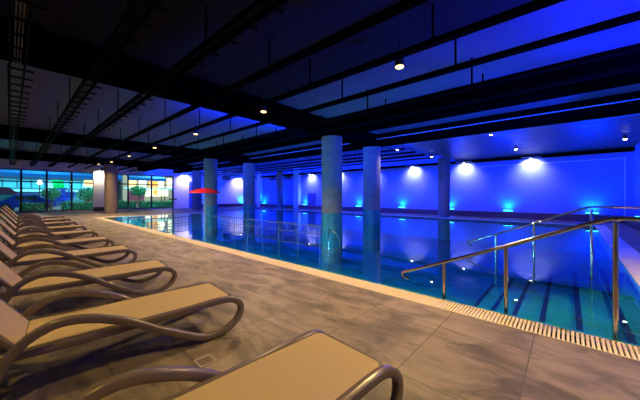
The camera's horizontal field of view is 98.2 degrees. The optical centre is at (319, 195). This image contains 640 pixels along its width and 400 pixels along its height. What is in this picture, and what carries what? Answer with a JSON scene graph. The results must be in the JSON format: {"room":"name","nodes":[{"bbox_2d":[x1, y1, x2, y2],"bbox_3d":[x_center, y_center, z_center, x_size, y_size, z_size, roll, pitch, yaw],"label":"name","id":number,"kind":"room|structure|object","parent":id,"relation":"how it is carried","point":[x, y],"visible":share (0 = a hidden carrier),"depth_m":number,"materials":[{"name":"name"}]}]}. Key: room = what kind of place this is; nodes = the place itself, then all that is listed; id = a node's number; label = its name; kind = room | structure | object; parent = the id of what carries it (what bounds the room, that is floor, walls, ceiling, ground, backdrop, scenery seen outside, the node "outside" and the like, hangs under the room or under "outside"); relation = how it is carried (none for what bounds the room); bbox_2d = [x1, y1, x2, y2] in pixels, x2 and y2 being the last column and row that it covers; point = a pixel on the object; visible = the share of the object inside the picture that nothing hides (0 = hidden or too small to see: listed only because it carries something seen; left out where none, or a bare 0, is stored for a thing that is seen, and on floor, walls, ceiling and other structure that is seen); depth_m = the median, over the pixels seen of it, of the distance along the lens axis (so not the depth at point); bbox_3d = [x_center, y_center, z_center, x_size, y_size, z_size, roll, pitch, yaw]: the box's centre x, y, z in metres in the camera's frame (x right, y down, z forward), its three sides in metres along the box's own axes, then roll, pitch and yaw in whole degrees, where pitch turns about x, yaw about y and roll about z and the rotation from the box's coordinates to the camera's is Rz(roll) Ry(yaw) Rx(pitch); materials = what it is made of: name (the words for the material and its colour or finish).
{"room":"indoor swimming pool","nodes":[
{"label":"indoor swimming pool","id":0,"kind":"room"},
{"bbox_2d":[0,158,242,213],"bbox_3d":[-16.549,-0.565,25.976,0.300,4.330,22.670,0,0,42],"label":"wall","id":1,"kind":"structure","parent":0,"point":[231,191],"depth_m":28.02,"materials":[{"name":"white paint"}]},
{"bbox_2d":[0,168,92,212],"bbox_3d":[-21.039,-0.350,20.909,0.100,3.140,6.330,0,0,42],"label":"window","id":2,"kind":"structure","parent":1,"relation":"in","point":[71,172],"depth_m":21.09,"materials":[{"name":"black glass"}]},
{"bbox_2d":[118,174,173,208],"bbox_3d":[-16.553,-0.350,25.926,0.100,3.140,5.350,0,0,42],"label":"window","id":3,"kind":"structure","parent":1,"relation":"in","point":[127,183],"depth_m":26.04,"materials":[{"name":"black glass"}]},
{"bbox_2d":[189,181,191,207],"bbox_3d":[-13.349,-0.101,29.238,0.117,2.798,0.900,0,0,42],"label":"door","id":4,"kind":"structure","parent":1,"relation":"in","point":[190,182],"depth_m":28.95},
{"bbox_2d":[202,203,242,207],"bbox_3d":[-11.060,1.130,31.618,0.357,0.340,5.600,0,0,42],"label":"baseboard","id":5,"kind":"structure","parent":1,"relation":"attached to","point":[238,204],"depth_m":31.97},
{"bbox_2d":[0,206,639,399],"bbox_3d":[-4.684,1.450,15.166,31.800,0.300,22.370,0,0,42],"label":"floor","id":6,"kind":"structure","parent":0,"point":[439,354],"depth_m":2.52,"materials":[{"name":"tile"}]},
{"bbox_2d":[4,205,65,223],"bbox_3d":[-12.820,0.850,12.528,0.751,0.895,1.952,0,0,45],"label":"sun lounger","id":7,"kind":"object","parent":6,"relation":"on","point":[5,206],"visible":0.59,"depth_m":12.39,"materials":[{"name":"beige plastic"}]},
{"bbox_2d":[1,206,70,228],"bbox_3d":[-11.279,0.850,11.100,0.751,0.895,1.952,0,0,45],"label":"sun lounger","id":8,"kind":"object","parent":6,"relation":"on","point":[2,207],"visible":0.61,"depth_m":10.97,"materials":[{"name":"beige plastic"}]},
{"bbox_2d":[0,208,77,234],"bbox_3d":[-9.812,0.850,9.740,0.751,0.895,1.952,0,0,45],"label":"sun lounger","id":9,"kind":"object","parent":6,"relation":"on","point":[16,224],"visible":0.69,"depth_m":9.66,"materials":[{"name":"beige plastic"}]},
{"bbox_2d":[0,213,86,236],"bbox_3d":[-8.345,0.850,8.380,0.751,0.895,1.952,0,0,45],"label":"sun lounger","id":10,"kind":"object","parent":6,"relation":"on","point":[19,227],"visible":0.66,"depth_m":8.31,"materials":[{"name":"beige plastic"}]},
{"bbox_2d":[0,219,98,244],"bbox_3d":[-6.952,0.850,7.088,0.751,0.895,1.952,0,0,45],"label":"sun lounger","id":11,"kind":"object","parent":6,"relation":"on","point":[14,235],"visible":0.73,"depth_m":6.97,"materials":[{"name":"beige plastic"}]},
{"bbox_2d":[0,229,114,262],"bbox_3d":[-5.558,0.850,5.796,0.751,0.895,1.952,0,0,45],"label":"sun lounger","id":12,"kind":"object","parent":6,"relation":"on","point":[18,244],"visible":0.68,"depth_m":5.72,"materials":[{"name":"beige plastic"}]},
{"bbox_2d":[0,241,136,267],"bbox_3d":[-4.272,0.850,4.632,1.952,0.895,0.751,0,0,-44],"label":"sun lounger","id":13,"kind":"object","parent":6,"relation":"on","point":[18,258],"visible":0.87,"depth_m":4.53,"materials":[{"name":"beige plastic"}]},
{"bbox_2d":[0,259,176,302],"bbox_3d":[-2.919,0.850,3.423,1.952,0.895,0.751,0,0,-43],"label":"sun lounger","id":14,"kind":"object","parent":6,"relation":"on","point":[16,284],"visible":0.99,"depth_m":3.31,"materials":[{"name":"beige plastic"}]},
{"bbox_2d":[93,207,103,210],"bbox_3d":[-18.497,1.134,23.177,0.015,0.328,0.740,0,0,42],"label":"baseboard","id":15,"kind":"object","parent":6,"relation":"on","point":[94,208],"visible":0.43,"depth_m":23.15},
{"bbox_2d":[93,165,103,206],"bbox_3d":[-18.599,-0.714,23.268,0.247,4.027,0.700,0,0,42],"label":"column","id":16,"kind":"structure","parent":15,"relation":"on","point":[98,176],"depth_m":23.17,"materials":[{"name":"white paint"}]},
{"bbox_2d":[104,164,117,213],"bbox_3d":[-15.338,-0.475,20.353,0.800,3.550,0.800,0,0,42],"label":"column","id":17,"kind":"structure","parent":6,"relation":"on","point":[110,171],"depth_m":20.04,"materials":[{"name":"concrete"}]},
{"bbox_2d":[0,282,243,383],"bbox_3d":[-1.688,0.850,2.322,1.952,0.895,0.751,0,0,-43],"label":"sun lounger","id":18,"kind":"object","parent":6,"relation":"on","point":[22,337],"visible":1,"depth_m":2.19,"materials":[{"name":"beige plastic"}]},
{"bbox_2d":[192,171,201,209],"bbox_3d":[-11.263,-0.475,25.361,0.800,3.550,0.800,0,0,42],"label":"column","id":19,"kind":"structure","parent":6,"relation":"on","point":[196,175],"depth_m":25.01,"materials":[{"name":"paint"}]},
{"bbox_2d":[193,354,216,367],"bbox_3d":[-0.901,1.296,2.173,0.130,0.006,0.130,0,0,42],"label":"floor drain","id":20,"kind":"object","parent":6,"relation":"on","point":[203,361],"visible":0.98,"depth_m":2.17,"materials":[{"name":"metal"}]},
{"bbox_2d":[72,329,402,399],"bbox_3d":[-0.439,0.850,1.205,1.952,0.895,0.751,0,0,-44],"label":"sun lounger","id":21,"kind":"object","parent":6,"relation":"on","point":[313,364],"visible":1,"depth_m":1.47,"materials":[{"name":"beige plastic"}]},
{"bbox_2d":[276,167,282,208],"bbox_3d":[-3.860,-0.715,26.590,0.660,4.030,0.660,0,0,42],"label":"column","id":22,"kind":"structure","parent":6,"relation":"on","point":[279,175],"depth_m":26.31,"materials":[{"name":"concrete"}]},
{"bbox_2d":[94,209,603,225],"bbox_3d":[-0.521,1.447,14.121,22.000,0.306,13.780,0,0,42],"label":"trim","id":23,"kind":"structure","parent":6,"relation":"attached to","point":[266,209],"depth_m":17.07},
{"bbox_2d":[97,217,639,360],"bbox_3d":[-5.013,1.367,9.096,22.000,0.145,0.300,0,0,42],"label":"overflow grating","id":24,"kind":"object","parent":6,"relation":"in","point":[510,321],"visible":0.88,"depth_m":3.20,"materials":[{"name":"beige plastic"}]},
{"bbox_2d":[127,213,611,304],"bbox_3d":[-0.355,1.980,14.329,21.930,1.340,13.210,0,0,42],"label":"swimming pool","id":25,"kind":"object","parent":6,"relation":"in","point":[468,279],"visible":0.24,"depth_m":11.04,"materials":[{"name":"blue liquid"}]},
{"bbox_2d":[169,199,176,222],"bbox_3d":[-6.728,1.345,12.655,0.260,2.410,0.260,0,0,42],"label":"post","id":26,"kind":"object","parent":25,"relation":"on","point":[169,199],"visible":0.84,"depth_m":12.62,"materials":[{"name":"metal"}]},
{"bbox_2d":[189,188,219,241],"bbox_3d":[-5.556,1.100,13.365,1.440,2.900,1.440,0,0,42],"label":"umbrella","id":27,"kind":"object","parent":25,"relation":"on","point":[204,191],"visible":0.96,"depth_m":13.22,"materials":[{"name":"red fabric"}]},
{"bbox_2d":[203,158,217,237],"bbox_3d":[-6.806,0.150,17.218,0.816,4.800,0.816,0,0,42],"label":"column","id":28,"kind":"structure","parent":25,"relation":"on","point":[210,165],"depth_m":16.87,"materials":[{"name":"concrete"}]},
{"bbox_2d":[143,215,320,268],"bbox_3d":[-3.668,1.752,10.190,7.288,1.580,2.936,0,0,42],"label":"railing","id":29,"kind":"object","parent":25,"relation":"on","point":[188,222],"visible":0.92,"depth_m":10.89,"materials":[{"name":"metal"}]},
{"bbox_2d":[243,163,254,214],"bbox_3d":[-4.985,0.150,19.480,0.816,4.800,0.816,0,0,42],"label":"column","id":30,"kind":"structure","parent":25,"relation":"on","point":[248,168],"depth_m":19.13,"materials":[{"name":"concrete"}]},
{"bbox_2d":[321,135,341,263],"bbox_3d":[0.461,0.150,10.748,0.816,4.800,0.816,0,0,42],"label":"column","id":31,"kind":"structure","parent":25,"relation":"on","point":[331,214],"depth_m":10.39,"materials":[{"name":"concrete"}]},
{"bbox_2d":[328,229,339,270],"bbox_3d":[0.395,1.718,7.594,0.334,1.664,0.040,0,0,10],"label":"grab rail","id":32,"kind":"object","parent":25,"relation":"attached to","point":[328,229],"visible":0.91,"depth_m":7.62,"materials":[{"name":"silver metal"}]},
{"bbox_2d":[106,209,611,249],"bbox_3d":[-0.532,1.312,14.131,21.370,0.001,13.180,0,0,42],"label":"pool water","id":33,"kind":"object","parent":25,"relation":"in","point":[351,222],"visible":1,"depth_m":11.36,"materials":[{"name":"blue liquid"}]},
{"bbox_2d":[363,146,380,251],"bbox_3d":[2.425,0.150,12.990,0.816,4.800,0.816,0,0,42],"label":"column","id":34,"kind":"structure","parent":25,"relation":"on","point":[371,154],"depth_m":12.64,"materials":[{"name":"concrete"}]},
{"bbox_2d":[185,237,639,352],"bbox_3d":[-4.811,1.960,9.285,21.450,1.180,0.250,0,0,42],"label":"ledge","id":35,"kind":"object","parent":25,"relation":"attached to","point":[185,237],"depth_m":3.36,"materials":[{"name":"tile"}]},
{"bbox_2d":[401,216,639,341],"bbox_3d":[2.427,0.779,2.847,3.377,1.182,0.089,0,0,42],"label":"handrail","id":36,"kind":"object","parent":35,"relation":"on","point":[615,225],"visible":0.85,"depth_m":2.73,"materials":[{"name":"silver metal"}]},
{"bbox_2d":[473,270,639,344],"bbox_3d":[3.658,1.993,4.402,2.154,1.114,3.760,0,0,42],"label":"steps","id":37,"kind":"structure","parent":25,"relation":"on","point":[580,303],"depth_m":4.26,"materials":[{"name":"teal tile"}]},
{"bbox_2d":[467,206,639,286],"bbox_3d":[4.733,1.102,5.427,3.377,1.827,0.089,0,0,42],"label":"handrail","id":38,"kind":"object","parent":37,"relation":"on","point":[587,207],"visible":1,"depth_m":5.48,"materials":[{"name":"silver metal"}]},
{"bbox_2d":[438,157,449,217],"bbox_3d":[7.397,-0.475,16.526,0.660,3.550,0.660,0,0,42],"label":"column","id":39,"kind":"structure","parent":6,"relation":"on","point":[443,162],"depth_m":16.24,"materials":[{"name":"concrete"}]},
{"bbox_2d":[595,226,639,294],"bbox_3d":[7.512,1.447,6.939,0.450,0.306,13.180,0,0,42],"label":"trim","id":40,"kind":"structure","parent":6,"relation":"attached to","point":[629,258],"depth_m":5.74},
{"bbox_2d":[0,0,639,172],"bbox_3d":[-4.684,-2.880,15.166,31.800,0.300,22.370,0,0,42],"label":"ceiling","id":41,"kind":"structure","parent":0,"point":[48,87],"depth_m":7.20,"materials":[{"name":"paint"}]},
{"bbox_2d":[6,0,46,164],"bbox_3d":[-9.981,-2.433,9.091,31.400,0.587,0.320,0,0,42],"label":"cable tray","id":42,"kind":"object","parent":41,"relation":"hanging from","point":[31,3],"visible":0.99,"depth_m":4.48,"materials":[{"name":"metal"}]},
{"bbox_2d":[0,149,192,170],"bbox_3d":[-16.229,-2.489,19.807,0.600,0.477,13.880,0,0,42],"label":"ceiling beam","id":43,"kind":"structure","parent":41,"relation":"attached to","point":[23,155],"depth_m":18.95,"materials":[{"name":"black metal"}]},
{"bbox_2d":[29,0,166,165],"bbox_3d":[-9.354,-2.433,9.792,31.400,0.587,0.310,0,0,42],"label":"cable tray","id":44,"kind":"object","parent":41,"relation":"hanging from","point":[154,5],"visible":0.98,"depth_m":4.47,"materials":[{"name":"metal"}]},
{"bbox_2d":[0,124,248,162],"bbox_3d":[-9.668,-2.489,13.942,0.600,0.477,13.880,0,0,42],"label":"ceiling beam","id":45,"kind":"structure","parent":41,"relation":"attached to","point":[29,134],"depth_m":12.94,"materials":[{"name":"black metal"}]},
{"bbox_2d":[47,0,288,166],"bbox_3d":[-8.735,-2.433,10.485,31.400,0.587,0.310,0,0,42],"label":"cable tray","id":46,"kind":"object","parent":41,"relation":"hanging from","point":[274,5],"visible":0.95,"depth_m":4.36,"materials":[{"name":"metal"}]},
{"bbox_2d":[0,15,376,146],"bbox_3d":[-2.336,-2.489,7.387,0.630,0.477,13.880,0,0,42],"label":"ceiling beam","id":47,"kind":"structure","parent":41,"relation":"attached to","point":[58,53],"depth_m":5.56,"materials":[{"name":"black metal"}]},
{"bbox_2d":[67,0,428,167],"bbox_3d":[-8.055,-2.433,11.245,31.400,0.587,0.120,0,0,42],"label":"cable tray","id":48,"kind":"object","parent":41,"relation":"hanging from","point":[402,6],"visible":0.98,"depth_m":4.45,"materials":[{"name":"metal"}]},
{"bbox_2d":[0,0,533,99],"bbox_3d":[-0.813,-2.713,2.129,8.630,0.026,8.070,0,0,42],"label":"ceiling panel","id":49,"kind":"object","parent":41,"relation":"attached to","point":[175,33],"visible":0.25,"depth_m":4.53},
{"bbox_2d":[260,91,266,112],"bbox_3d":[-1.454,-2.438,7.135,0.161,0.579,0.161,0,0,42],"label":"ceiling spotlight","id":50,"kind":"object","parent":49,"relation":"attached to","point":[262,109],"visible":0.85,"depth_m":7.09,"materials":[{"name":"black"}]},
{"bbox_2d":[395,34,404,68],"bbox_3d":[1.334,-2.438,4.643,0.161,0.579,0.161,0,0,42],"label":"ceiling spotlight","id":51,"kind":"object","parent":49,"relation":"attached to","point":[399,64],"visible":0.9,"depth_m":4.60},
{"bbox_2d":[188,148,404,174],"bbox_3d":[-4.814,-2.433,20.796,23.500,0.587,0.150,0,0,42],"label":"cable tray","id":52,"kind":"object","parent":41,"relation":"hanging from","point":[391,150],"visible":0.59,"depth_m":17.10,"materials":[{"name":"metal"}]},
{"bbox_2d":[202,150,414,174],"bbox_3d":[-4.015,-2.433,21.691,23.500,0.587,0.150,0,0,42],"label":"cable tray","id":53,"kind":"object","parent":41,"relation":"hanging from","point":[354,150],"visible":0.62,"depth_m":18.54,"materials":[{"name":"metal"}]},
{"bbox_2d":[218,154,424,174],"bbox_3d":[-3.215,-2.433,22.586,23.500,0.587,0.150,0,0,42],"label":"cable tray","id":54,"kind":"object","parent":41,"relation":"hanging from","point":[309,165],"visible":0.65,"depth_m":19.67,"materials":[{"name":"metal"}]},
{"bbox_2d":[84,0,565,168],"bbox_3d":[-7.388,-2.433,11.991,31.400,0.587,0.120,0,0,42],"label":"cable tray","id":55,"kind":"object","parent":41,"relation":"hanging from","point":[535,5],"visible":0.97,"depth_m":4.31,"materials":[{"name":"metal"}]},
{"bbox_2d":[223,157,434,176],"bbox_3d":[-2.215,-2.433,23.704,23.500,0.587,0.150,0,0,42],"label":"cable tray","id":56,"kind":"object","parent":41,"relation":"hanging from","point":[425,157],"visible":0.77,"depth_m":19.77,"materials":[{"name":"metal"}]},
{"bbox_2d":[101,10,639,169],"bbox_3d":[-6.682,-2.433,12.781,31.400,0.587,0.120,0,0,42],"label":"cable tray","id":57,"kind":"object","parent":41,"relation":"hanging from","point":[635,16],"visible":0.87,"depth_m":4.69,"materials":[{"name":"metal"}]},
{"bbox_2d":[118,43,639,170],"bbox_3d":[-5.969,-2.433,13.579,31.400,0.587,0.120,0,0,42],"label":"cable tray","id":58,"kind":"object","parent":41,"relation":"hanging from","point":[635,47],"visible":0.97,"depth_m":5.65,"materials":[{"name":"metal"}]},
{"bbox_2d":[129,63,639,170],"bbox_3d":[-5.335,-2.433,14.287,31.400,0.587,0.120,0,0,42],"label":"cable tray","id":59,"kind":"object","parent":41,"relation":"hanging from","point":[635,67],"visible":0.97,"depth_m":6.57,"materials":[{"name":"metal"}]},
{"bbox_2d":[137,51,639,170],"bbox_3d":[-4.734,-2.489,15.111,31.780,0.477,0.620,0,0,42],"label":"ceiling beam","id":60,"kind":"structure","parent":41,"relation":"attached to","point":[628,78],"depth_m":7.08,"materials":[{"name":"black metal"}]},
{"bbox_2d":[173,91,639,172],"bbox_3d":[-2.697,-2.489,17.388,31.780,0.477,0.570,0,0,42],"label":"ceiling beam","id":61,"kind":"structure","parent":41,"relation":"attached to","point":[628,103],"depth_m":9.41,"materials":[{"name":"black metal"}]},
{"bbox_2d":[255,146,633,215],"bbox_3d":[2.871,-0.715,23.617,31.800,4.630,0.300,0,0,42],"label":"wall","id":62,"kind":"structure","parent":0,"point":[560,187],"depth_m":16.39,"materials":[{"name":"blue paint"}]},
{"bbox_2d":[257,172,261,206],"bbox_3d":[-6.963,-0.714,31.971,0.600,4.027,0.347,0,0,42],"label":"column","id":63,"kind":"structure","parent":62,"relation":"attached to","point":[259,179],"depth_m":31.80,"materials":[{"name":"white paint"}]},
{"bbox_2d":[293,168,300,208],"bbox_3d":[-2.304,-0.714,27.805,0.700,4.027,0.347,0,0,42],"label":"column","id":64,"kind":"structure","parent":62,"relation":"attached to","point":[296,177],"depth_m":27.64,"materials":[{"name":"white paint"}]},
{"bbox_2d":[308,193,314,205],"bbox_3d":[-0.835,0.355,26.672,1.000,1.200,0.075,0,0,42],"label":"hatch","id":65,"kind":"object","parent":62,"relation":"attached to","point":[311,196],"visible":0.82,"depth_m":26.65,"materials":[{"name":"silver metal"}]},
{"bbox_2d":[255,204,634,222],"bbox_3d":[2.650,1.130,23.369,31.794,0.340,0.357,0,0,42],"label":"baseboard","id":66,"kind":"structure","parent":62,"relation":"attached to","point":[517,215],"depth_m":16.66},
{"bbox_2d":[255,147,634,177],"bbox_3d":[2.670,-2.130,23.392,31.794,0.140,0.297,0,0,42],"label":"trim","id":67,"kind":"structure","parent":62,"relation":"attached to","point":[621,149],"depth_m":15.94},
{"bbox_2d":[481,158,625,215],"bbox_3d":[12.169,-0.420,15.081,6.040,2.740,0.027,0,0,42],"label":"conduit","id":68,"kind":"object","parent":62,"relation":"attached to","point":[610,158],"visible":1,"depth_m":13.16,"materials":[{"name":"white paint"}]},
{"bbox_2d":[404,113,639,159],"bbox_3d":[9.108,-2.300,12.528,7.680,0.080,7.880,0,0,42],"label":"ceiling","id":69,"kind":"structure","parent":0,"point":[608,132],"depth_m":11.59,"materials":[{"name":"paint"}]},
{"bbox_2d":[634,142,639,216],"bbox_3d":[7.282,-0.715,4.469,0.300,4.630,22.370,0,0,42],"label":"wall","id":70,"kind":"structure","parent":0,"point":[637,147],"depth_m":12.23,"materials":[{"name":"blue paint"}]},
{"bbox_2d":[624,216,639,230],"bbox_3d":[9.577,1.130,7.534,0.357,0.340,14.000,0,0,42],"label":"baseboard","id":71,"kind":"structure","parent":70,"relation":"attached to","point":[634,224],"depth_m":10.78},
{"label":"outside","id":72,"kind":"structure","parent":0,"visible":0},
{"bbox_2d":[0,205,137,211],"bbox_3d":[-34.658,1.460,51.106,60.200,0.280,90.000,0,0,42],"label":"ground","id":73,"kind":"structure","parent":72,"point":[56,207],"depth_m":28.12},
{"bbox_2d":[0,187,18,209],"bbox_3d":[-29.741,0.270,25.248,2.600,2.100,3.200,0,0,42],"label":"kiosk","id":74,"kind":"object","parent":73,"relation":"on","point":[5,192],"visible":0.57,"depth_m":25.29,"materials":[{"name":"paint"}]},
{"bbox_2d":[0,195,56,210],"bbox_3d":[-26.751,0.630,25.291,1.760,1.380,3.850,0,0,42],"label":"parked car","id":75,"kind":"object","parent":73,"relation":"on","point":[12,202],"visible":0.6,"depth_m":24.58,"materials":[{"name":"blue paint"}]},
{"bbox_2d":[18,201,43,210],"bbox_3d":[-24.874,0.924,23.931,0.817,0.810,1.631,0,0,42],"label":"hedge","id":76,"kind":"object","parent":73,"relation":"on","point":[25,207],"visible":0.94,"depth_m":23.80,"materials":[{"name":"green plant"}]},
{"bbox_2d":[0,176,92,205],"bbox_3d":[-35.477,-2.440,33.461,6.500,7.520,16.600,0,0,42],"label":"building","id":77,"kind":"structure","parent":73,"relation":"on","point":[28,188],"depth_m":32.25,"materials":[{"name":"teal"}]},
{"bbox_2d":[40,188,61,209],"bbox_3d":[-24.551,0.294,25.327,1.476,2.060,1.535,0,0,42],"label":"tree","id":78,"kind":"object","parent":73,"relation":"on","point":[53,193],"visible":0.91,"depth_m":25.19,"materials":[{"name":"green plant"}]},
{"bbox_2d":[52,180,63,207],"bbox_3d":[-28.415,-0.190,30.032,1.600,3.020,0.900,0,0,42],"label":"awning","id":79,"kind":"object","parent":73,"relation":"on","point":[55,185],"visible":0.58,"depth_m":29.70,"materials":[{"name":"green"}]},
{"bbox_2d":[0,169,121,179],"bbox_3d":[-26.000,-0.640,26.732,1.600,3.920,11.200,0,0,42],"label":"awning","id":80,"kind":"object","parent":73,"relation":"on","point":[3,172],"visible":0.62,"depth_m":26.10,"materials":[{"name":"blue"}]},
{"bbox_2d":[54,188,75,202],"bbox_3d":[-25.820,0.241,27.834,1.997,2.166,2.112,0,0,42],"label":"tree","id":81,"kind":"object","parent":73,"relation":"on","point":[64,194],"visible":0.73,"depth_m":27.70,"materials":[{"name":"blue plant"}]},
{"bbox_2d":[61,201,92,209],"bbox_3d":[-21.870,0.893,25.056,0.854,0.905,2.363,0,0,42],"label":"hedge","id":82,"kind":"object","parent":73,"relation":"on","point":[77,205],"visible":0.89,"depth_m":24.82,"materials":[{"name":"green plant"}]},
{"bbox_2d":[76,187,92,201],"bbox_3d":[-22.869,0.223,27.251,1.952,2.202,1.878,0,0,42],"label":"tree","id":83,"kind":"object","parent":73,"relation":"on","point":[88,194],"visible":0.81,"depth_m":26.93,"materials":[{"name":"green plant"}]},
{"bbox_2d":[118,200,136,207],"bbox_3d":[-19.643,0.868,27.537,0.820,0.929,2.461,0,0,42],"label":"hedge","id":84,"kind":"object","parent":73,"relation":"on","point":[122,204],"visible":0.67,"depth_m":27.61,"materials":[{"name":"green plant"}]},
{"bbox_2d":[130,185,146,207],"bbox_3d":[-20.002,0.071,30.468,1.688,2.505,1.671,0,0,42],"label":"tree","id":85,"kind":"object","parent":73,"relation":"on","point":[135,190],"visible":1,"depth_m":30.24,"materials":[{"name":"green plant"}]},
{"bbox_2d":[118,175,171,204],"bbox_3d":[-25.916,-2.440,44.230,6.400,7.520,10.600,0,0,42],"label":"building","id":86,"kind":"structure","parent":73,"relation":"on","point":[122,189],"depth_m":40.68,"materials":[{"name":"brown"}]},
{"bbox_2d":[126,175,165,199],"bbox_3d":[-20.634,-0.640,32.733,1.600,3.920,3.900,0,0,42],"label":"awning","id":87,"kind":"object","parent":73,"relation":"on","point":[131,177],"visible":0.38,"depth_m":32.35,"materials":[{"name":"blue"}]},
{"bbox_2d":[139,200,171,207],"bbox_3d":[-17.209,0.897,30.541,0.837,0.904,4.736,0,0,42],"label":"hedge","id":88,"kind":"object","parent":73,"relation":"on","point":[144,204],"visible":0.6,"depth_m":29.70,"materials":[{"name":"green plant"}]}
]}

